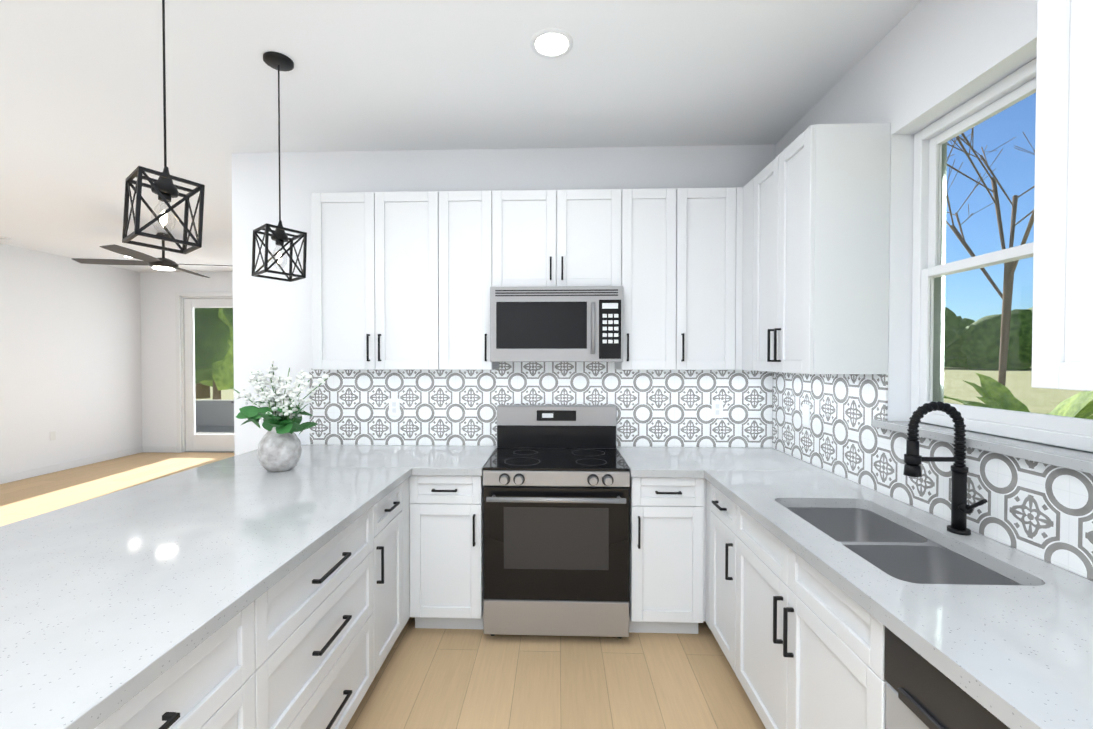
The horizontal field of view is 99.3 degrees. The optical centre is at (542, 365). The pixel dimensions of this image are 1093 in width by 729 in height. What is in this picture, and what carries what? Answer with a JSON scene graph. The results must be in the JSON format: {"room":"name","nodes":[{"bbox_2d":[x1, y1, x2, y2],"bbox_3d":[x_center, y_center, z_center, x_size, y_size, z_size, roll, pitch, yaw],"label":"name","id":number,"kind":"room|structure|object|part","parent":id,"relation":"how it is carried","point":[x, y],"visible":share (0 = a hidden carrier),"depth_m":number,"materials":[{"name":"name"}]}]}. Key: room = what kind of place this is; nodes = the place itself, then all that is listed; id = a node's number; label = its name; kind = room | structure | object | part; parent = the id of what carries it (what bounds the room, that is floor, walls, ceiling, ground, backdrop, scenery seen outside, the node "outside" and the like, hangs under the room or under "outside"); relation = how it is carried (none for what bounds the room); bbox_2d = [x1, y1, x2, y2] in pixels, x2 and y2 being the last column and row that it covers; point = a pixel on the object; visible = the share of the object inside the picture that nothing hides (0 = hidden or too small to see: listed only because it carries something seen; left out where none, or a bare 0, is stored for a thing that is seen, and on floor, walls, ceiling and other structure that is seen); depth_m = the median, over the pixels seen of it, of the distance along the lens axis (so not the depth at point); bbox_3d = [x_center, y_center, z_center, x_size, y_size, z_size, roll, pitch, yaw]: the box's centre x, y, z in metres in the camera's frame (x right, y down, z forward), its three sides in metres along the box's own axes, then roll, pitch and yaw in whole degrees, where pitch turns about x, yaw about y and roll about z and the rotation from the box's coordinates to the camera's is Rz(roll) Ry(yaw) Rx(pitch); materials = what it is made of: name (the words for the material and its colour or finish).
{"room":"kitchen","nodes":[
{"label":"kitchen","id":0,"kind":"room"},
{"bbox_2d":[0,243,143,475],"bbox_3d":[-6.595,0.025,2.361,0.150,2.850,10.300,0,1,2],"label":"wall","id":1,"kind":"structure","parent":0,"point":[86,360],"depth_m":6.22,"materials":[{"name":"white paint"}]},
{"bbox_2d":[50,431,55,440],"bbox_3d":[-6.390,0.918,6.065,0.005,0.115,0.070,0,1,2],"label":"electrical outlet plate","id":2,"kind":"object","parent":1,"relation":"attached to","point":[52,434],"depth_m":6.07,"materials":[{"name":"white plastic"}]},
{"bbox_2d":[0,446,142,483],"bbox_3d":[-6.513,1.400,2.379,0.017,0.100,10.000,0,1,2],"label":"baseboard","id":3,"kind":"structure","parent":1,"relation":"attached to","point":[16,476],"depth_m":6.22,"materials":[{"name":"white wood"}]},
{"bbox_2d":[140,272,223,452],"bbox_3d":[-2.358,-0.048,7.292,7.980,2.850,0.150,0,1,2],"label":"wall","id":4,"kind":"structure","parent":0,"point":[157,289],"depth_m":7.34,"materials":[{"name":"white paint"}]},
{"bbox_2d":[143,446,176,452],"bbox_3d":[-6.048,1.326,7.358,0.540,0.100,0.014,0,1,2],"label":"baseboard","id":5,"kind":"structure","parent":4,"relation":"attached to","point":[162,449],"depth_m":7.35,"materials":[{"name":"white wood"}]},
{"bbox_2d":[175,292,233,452],"bbox_3d":[-4.737,0.108,7.359,2.070,2.535,0.146,0,1,2],"label":"door frame","id":6,"kind":"structure","parent":4,"relation":"attached to","point":[178,363],"depth_m":7.33,"materials":[{"name":"white wood"}]},
{"bbox_2d":[184,298,233,450],"bbox_3d":[-5.208,0.150,7.360,0.937,2.423,0.097,0,1,2],"label":"french door","id":7,"kind":"structure","parent":4,"relation":"in","point":[209,442],"depth_m":7.38,"materials":[{"name":"white plastic"}]},
{"bbox_2d":[224,153,247,455],"bbox_3d":[-1.936,-0.016,5.147,0.150,2.850,4.090,0,1,2],"label":"wall","id":8,"kind":"structure","parent":0,"point":[236,281],"depth_m":3.10,"materials":[{"name":"white paint"}]},
{"bbox_2d":[0,452,765,728],"bbox_3d":[-2.533,1.502,2.243,8.280,0.100,10.300,0,1,2],"label":"floor","id":9,"kind":"structure","parent":0,"point":[430,678],"depth_m":2.19,"materials":[{"name":"brown wood"}]},
{"bbox_2d":[94,602,254,728],"bbox_3d":[-1.050,1.036,0.840,0.639,0.874,0.772,0,1,2],"label":"base cabinet","id":10,"kind":"object","parent":9,"relation":"on","point":[208,683],"visible":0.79,"depth_m":1.05,"materials":[{"name":"white wood"}]},
{"bbox_2d":[254,507,373,728],"bbox_3d":[-1.023,1.025,1.612,0.639,0.874,0.772,0,1,2],"label":"base cabinet","id":11,"kind":"object","parent":9,"relation":"on","point":[314,640],"visible":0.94,"depth_m":1.55,"materials":[{"name":"white wood"}]},
{"bbox_2d":[0,445,431,728],"bbox_3d":[-1.269,0.565,1.746,1.140,0.040,2.655,0,1,2],"label":"countertop","id":12,"kind":"structure","parent":11,"relation":"on","point":[110,603],"depth_m":1.29,"materials":[{"name":"white stone"}]},
{"bbox_2d":[232,361,329,471],"bbox_3d":[-1.332,0.254,2.417,0.460,0.560,0.414,0,1,2],"label":"vase","id":13,"kind":"object","parent":12,"relation":"on","point":[279,448],"visible":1,"depth_m":2.34,"materials":[{"name":"ceramic"}]},
{"bbox_2d":[372,484,402,677],"bbox_3d":[-1.003,1.016,2.185,0.639,0.874,0.373,0,1,2],"label":"base cabinet","id":14,"kind":"object","parent":9,"relation":"on","point":[387,550],"visible":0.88,"depth_m":2.17,"materials":[{"name":"white wood"}]},
{"bbox_2d":[402,478,409,627],"bbox_3d":[-1.103,1.027,1.475,0.730,0.874,2.038,0,1,2],"label":"cabinet filler","id":15,"kind":"object","parent":9,"relation":"on","point":[406,547],"visible":0.14,"depth_m":2.42,"materials":[{"name":"white wood"}]},
{"bbox_2d":[409,475,483,628],"bbox_3d":[-0.502,1.008,2.744,0.385,0.874,0.639,0,1,2],"label":"base cabinet","id":16,"kind":"object","parent":9,"relation":"on","point":[446,552],"visible":0.79,"depth_m":2.46,"materials":[{"name":"white wood"}]},
{"bbox_2d":[412,445,496,475],"bbox_3d":[-0.483,0.550,2.734,0.362,0.040,0.627,0,1,2],"label":"countertop","id":17,"kind":"structure","parent":16,"relation":"on","point":[439,460],"depth_m":2.60,"materials":[{"name":"white stone"}]},
{"bbox_2d":[483,405,629,638],"bbox_3d":[0.081,0.853,2.670,0.760,1.185,0.696,0,1,2],"label":"range","id":18,"kind":"object","parent":9,"relation":"on","point":[556,503],"visible":1,"depth_m":2.40,"materials":[{"name":"grey metal"}]},
{"bbox_2d":[629,477,703,633],"bbox_3d":[0.663,1.008,2.704,0.375,0.874,0.639,0,1,2],"label":"base cabinet","id":19,"kind":"object","parent":9,"relation":"on","point":[666,561],"visible":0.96,"depth_m":2.42,"materials":[{"name":"white wood"}]},
{"bbox_2d":[705,480,736,671],"bbox_3d":[1.137,1.016,2.214,0.639,0.874,0.406,0,1,2],"label":"base cabinet","id":20,"kind":"object","parent":9,"relation":"on","point":[723,535],"depth_m":2.21,"materials":[{"name":"white wood"}]},
{"bbox_3d":[0.908,1.013,2.391,0.109,0.874,0.068,0,1,2],"label":"right base cabinet filler","id":21,"kind":"part","parent":20,"relation":"part of","materials":[{"name":"white wood"}]},
{"bbox_2d":[735,505,887,728],"bbox_3d":[1.114,1.028,1.553,0.639,0.870,0.912,0,1,2],"label":"base cabinet","id":22,"kind":"object","parent":9,"relation":"on","point":[810,646],"visible":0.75,"depth_m":1.50,"materials":[{"name":"white wood"}]},
{"bbox_2d":[884,627,1009,728],"bbox_3d":[1.083,1.038,0.790,0.593,0.871,0.608,0,1,2],"label":"dishwasher","id":23,"kind":"object","parent":9,"relation":"on","point":[922,692],"visible":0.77,"depth_m":0.98,"materials":[{"name":"grey metal"}]},
{"bbox_2d":[0,0,920,271],"bbox_3d":[-2.533,-1.447,2.199,8.280,0.100,10.300,0,1,2],"label":"ceiling","id":24,"kind":"structure","parent":0,"point":[80,110],"depth_m":2.31,"materials":[{"name":"white paint"}]},
{"bbox_2d":[72,233,232,277],"bbox_3d":[-4.125,-1.246,5.059,1.246,0.388,1.246,1,1,35],"label":"ceiling fan","id":25,"kind":"object","parent":24,"relation":"hanging from","point":[164,263],"visible":0.81,"depth_m":4.96,"materials":[{"name":"brown metal"}]},
{"bbox_2d":[122,0,204,253],"bbox_3d":[-1.249,-0.890,1.528,0.170,0.994,0.181,1,1,38],"label":"pendant light","id":26,"kind":"object","parent":24,"relation":"hanging from","point":[163,187],"visible":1,"depth_m":1.52,"materials":[{"name":"black metal"}]},
{"bbox_2d":[251,51,306,281],"bbox_3d":[-1.207,-0.900,2.128,0.170,0.992,0.177,1,1,41],"label":"pendant light","id":27,"kind":"object","parent":24,"relation":"hanging from","point":[279,62],"visible":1,"depth_m":2.12,"materials":[{"name":"black metal"}]},
{"bbox_2d":[530,28,572,57],"bbox_3d":[0.042,-1.390,2.011,0.186,0.008,0.186,0,1,2],"label":"recessed light","id":28,"kind":"object","parent":24,"relation":"in","point":[551,43],"visible":1,"depth_m":2.00,"materials":[{"name":"white plastic"}]},
{"bbox_2d":[244,145,771,451],"bbox_3d":[-0.221,0.014,3.101,3.420,2.850,0.120,0,1,2],"label":"wall","id":29,"kind":"structure","parent":0,"point":[279,312],"depth_m":3.05,"materials":[{"name":"white paint"}]},
{"bbox_2d":[311,191,438,369],"bbox_3d":[-0.981,-0.500,2.881,0.756,1.045,0.354,0,1,2],"label":"upper cabinet","id":30,"kind":"object","parent":29,"relation":"attached to","point":[375,280],"visible":0.98,"depth_m":2.74,"materials":[{"name":"white wood"}]},
{"bbox_2d":[389,399,399,415],"bbox_3d":[-0.973,0.276,3.057,0.072,0.116,0.007,0,1,2],"label":"electrical outlet plate","id":31,"kind":"object","parent":29,"relation":"attached to","point":[394,404],"depth_m":3.05,"materials":[{"name":"white plastic"}]},
{"bbox_2d":[439,191,498,369],"bbox_3d":[-0.445,-0.500,2.862,0.314,1.045,0.354,0,1,2],"label":"upper cabinet","id":32,"kind":"object","parent":29,"relation":"attached to","point":[465,251],"visible":1,"depth_m":2.72,"materials":[{"name":"white wood"}]},
{"bbox_2d":[309,362,771,446],"bbox_3d":[-0.034,0.250,3.032,3.019,0.550,0.008,0,1,2],"label":"backsplash","id":33,"kind":"structure","parent":29,"relation":"attached to","point":[664,408],"depth_m":3.03,"materials":[{"name":"tile"}]},
{"bbox_2d":[492,189,621,286],"bbox_3d":[0.088,-0.735,2.840,0.752,0.573,0.354,0,1,2],"label":"upper cabinet","id":34,"kind":"object","parent":29,"relation":"attached to","point":[555,238],"visible":0.79,"depth_m":2.70,"materials":[{"name":"white wood"}]},
{"bbox_2d":[490,286,622,361],"bbox_3d":[0.087,-0.235,2.793,0.748,0.424,0.461,0,1,2],"label":"microwave","id":35,"kind":"object","parent":34,"relation":"attached to","point":[560,324],"visible":1,"depth_m":2.61,"materials":[{"name":"grey metal"}]},
{"bbox_2d":[615,188,675,369],"bbox_3d":[0.622,-0.499,2.825,0.313,1.045,0.354,0,1,2],"label":"upper cabinet","id":36,"kind":"object","parent":29,"relation":"attached to","point":[648,250],"visible":1,"depth_m":2.69,"materials":[{"name":"white wood"}]},
{"bbox_2d":[703,478,705,620],"bbox_3d":[0.085,0.953,2.748,2.778,0.764,0.589,0,1,2],"label":"cabinet filler","id":37,"kind":"object","parent":29,"relation":"attached to","point":[704,605],"depth_m":2.43,"materials":[{"name":"white wood"}]},
{"bbox_2d":[617,447,699,477],"bbox_3d":[0.651,0.550,2.696,0.368,0.040,0.625,0,1,2],"label":"countertop","id":38,"kind":"structure","parent":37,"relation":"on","point":[661,462],"depth_m":2.53,"materials":[{"name":"white stone"}]},
{"bbox_2d":[676,447,1092,728],"bbox_3d":[1.096,0.574,1.122,0.629,0.040,3.739,0,1,2],"label":"countertop","id":39,"kind":"structure","parent":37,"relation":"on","point":[1024,652],"depth_m":1.11,"materials":[{"name":"white stone"}]},
{"bbox_2d":[786,507,1020,584],"bbox_3d":[1.115,0.690,1.539,0.430,0.202,0.780,0,1,2],"label":"sink","id":40,"kind":"object","parent":39,"relation":"in","point":[891,548],"visible":0.12,"depth_m":1.52,"materials":[{"name":"silver metal"}]},
{"bbox_2d":[903,401,987,534],"bbox_3d":[1.297,0.333,1.488,0.204,0.429,0.138,0,1,2],"label":"faucet","id":41,"kind":"object","parent":39,"relation":"on","point":[961,509],"visible":1,"depth_m":1.51,"materials":[{"name":"black metal"}]},
{"bbox_2d":[676,187,742,369],"bbox_3d":[0.966,-0.499,2.813,0.374,1.045,0.354,0,1,2],"label":"upper cabinet","id":42,"kind":"object","parent":29,"relation":"attached to","point":[705,269],"depth_m":2.67,"materials":[{"name":"white wood"}]},
{"bbox_3d":[1.135,-0.499,2.823,0.037,1.045,0.324,0,1,2],"label":"cabinet corner filler","id":43,"kind":"part","parent":42,"relation":"part of","materials":[{"name":"white wood"}]},
{"bbox_2d":[712,400,722,417],"bbox_3d":[1.126,0.282,2.985,0.072,0.116,0.007,0,1,2],"label":"electrical outlet plate","id":44,"kind":"object","parent":29,"relation":"attached to","point":[717,408],"depth_m":2.98,"materials":[{"name":"white plastic"}]},
{"bbox_2d":[772,0,1092,580],"bbox_3d":[1.530,0.029,2.080,0.150,2.850,10.300,0,1,2],"label":"wall","id":45,"kind":"structure","parent":0,"point":[942,54],"depth_m":1.87,"materials":[{"name":"white paint"}]},
{"bbox_2d":[802,404,809,425],"bbox_3d":[1.458,0.273,2.567,0.005,0.116,0.072,0,1,2],"label":"electrical outlet plate","id":46,"kind":"object","parent":45,"relation":"attached to","point":[805,408],"depth_m":2.56,"materials":[{"name":"white plastic"}]},
{"bbox_2d":[742,123,890,373],"bbox_3d":[1.283,-0.491,2.299,0.354,1.045,0.712,0,1,2],"label":"upper cabinet","id":47,"kind":"object","parent":45,"relation":"attached to","point":[821,249],"depth_m":1.95,"materials":[{"name":"white wood"}]},
{"bbox_3d":[1.308,-0.495,2.585,0.324,1.045,0.138,0,1,2],"label":"right cabinet filler","id":48,"kind":"part","parent":47,"relation":"part of","materials":[{"name":"white wood"}]},
{"bbox_2d":[772,372,1092,579],"bbox_3d":[1.415,0.302,1.107,0.008,0.503,3.739,0,1,2],"label":"backsplash","id":49,"kind":"structure","parent":45,"relation":"attached to","point":[1043,511],"depth_m":1.71,"materials":[{"name":"tile"}]},
{"bbox_2d":[872,420,1092,473],"bbox_3d":[1.458,0.253,1.501,0.127,0.030,0.970,0,1,2],"label":"window sill","id":50,"kind":"structure","parent":45,"relation":"attached to","point":[1081,461],"depth_m":1.41,"materials":[{"name":"white stone"}]},
{"bbox_2d":[911,58,1092,451],"bbox_3d":[1.552,-0.357,1.488,0.060,1.186,0.886,0,1,2],"label":"kitchen window","id":51,"kind":"structure","parent":45,"relation":"in","point":[1015,87],"depth_m":1.73,"materials":[{"name":"white plastic"}]},
{"bbox_2d":[925,143,1092,452],"bbox_3d":[1.617,-0.392,1.486,0.064,1.520,1.390,0,1,2],"label":"wall surround","id":52,"kind":"object","parent":45,"relation":"attached to","point":[939,291],"visible":0.03,"depth_m":1.92,"materials":[{"name":"grey paint"}]},
{"bbox_2d":[1031,0,1092,390],"bbox_3d":[1.224,-0.466,0.578,0.354,1.045,0.900,0,1,2],"label":"upper cabinet","id":53,"kind":"object","parent":45,"relation":"attached to","point":[1062,337],"visible":1,"depth_m":0.97,"materials":[{"name":"white wood"}]},
{"label":"outside","id":54,"kind":"structure","parent":0,"visible":0},
{"bbox_2d":[196,366,1092,415],"bbox_3d":[51.490,1.194,48.005,400.000,0.050,400.000,0,1,2],"label":"ground","id":55,"kind":"structure","parent":54,"point":[1035,395],"depth_m":27.51,"materials":[{"name":"beige soil"}]},
{"bbox_2d":[196,383,210,398],"bbox_3d":[-16.659,-6.107,22.014,10.344,15.328,11.444,0,1,2],"label":"tree","id":56,"kind":"object","parent":55,"relation":"on","point":[200,392],"depth_m":21.87,"materials":[{"name":"brown plant"}]},
{"bbox_2d":[199,380,212,386],"bbox_3d":[-9.949,-0.999,13.032,3.405,5.380,4.192,0,1,2],"label":"tree","id":57,"kind":"object","parent":55,"relation":"on","point":[208,382],"depth_m":13.17,"materials":[{"name":"green plant"}]},
{"bbox_2d":[194,308,231,399],"bbox_3d":[-8.779,-1.028,12.333,3.800,5.458,4.111,0,1,2],"label":"tree","id":58,"kind":"object","parent":55,"relation":"on","point":[213,336],"depth_m":10.92,"materials":[{"name":"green plant"}]},
{"bbox_2d":[195,400,233,433],"bbox_3d":[-6.140,1.271,9.049,8.500,0.940,3.040,0,1,2],"label":"patio","id":59,"kind":"structure","parent":55,"relation":"on","point":[205,406],"depth_m":10.40,"materials":[{"name":"grey concrete"}]},
{"bbox_2d":[212,308,233,389],"bbox_3d":[-7.545,-0.856,12.558,3.401,5.108,3.669,0,1,2],"label":"tree","id":60,"kind":"object","parent":55,"relation":"on","point":[227,372],"depth_m":11.10,"materials":[{"name":"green plant"}]},
{"bbox_2d":[223,308,232,326],"bbox_3d":[-6.636,-0.948,12.211,4.122,5.303,3.844,0,1,2],"label":"tree","id":61,"kind":"object","parent":55,"relation":"on","point":[228,313],"depth_m":10.38,"materials":[{"name":"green plant"}]},
{"bbox_2d":[944,307,958,349],"bbox_3d":[74.474,-6.065,93.754,12.645,13.102,13.894,0,1,2],"label":"tree","id":62,"kind":"object","parent":55,"relation":"on","point":[950,337],"depth_m":87.78,"materials":[{"name":"green plant"}]},
{"bbox_2d":[944,358,967,366],"bbox_3d":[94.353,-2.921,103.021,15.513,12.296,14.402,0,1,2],"label":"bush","id":63,"kind":"object","parent":55,"relation":"on","point":[954,363],"depth_m":101.61,"materials":[{"name":"green plant"}]},
{"bbox_2d":[944,316,974,361],"bbox_3d":[84.015,-5.594,97.466,12.185,12.050,11.681,0,1,2],"label":"tree","id":64,"kind":"object","parent":55,"relation":"on","point":[954,350],"depth_m":93.66,"materials":[{"name":"green plant"}]},
{"bbox_2d":[946,127,1034,385],"bbox_3d":[10.972,-3.132,11.340,5.028,9.701,6.950,0,1,2],"label":"bare tree","id":65,"kind":"object","parent":55,"relation":"on","point":[1008,274],"depth_m":11.44,"materials":[{"name":"brown plant"}]},
{"bbox_2d":[958,309,1032,369],"bbox_3d":[83.993,-3.921,84.043,13.210,12.087,13.061,0,1,2],"label":"tree","id":66,"kind":"object","parent":55,"relation":"on","point":[984,336],"depth_m":81.53,"materials":[{"name":"green plant"}]},
{"bbox_2d":[944,372,1092,419],"bbox_3d":[6.035,0.951,5.790,3.971,1.696,3.883,0,1,2],"label":"bush","id":67,"kind":"object","parent":55,"relation":"on","point":[1061,409],"depth_m":5.83,"materials":[{"name":"green plant"}]}
]}

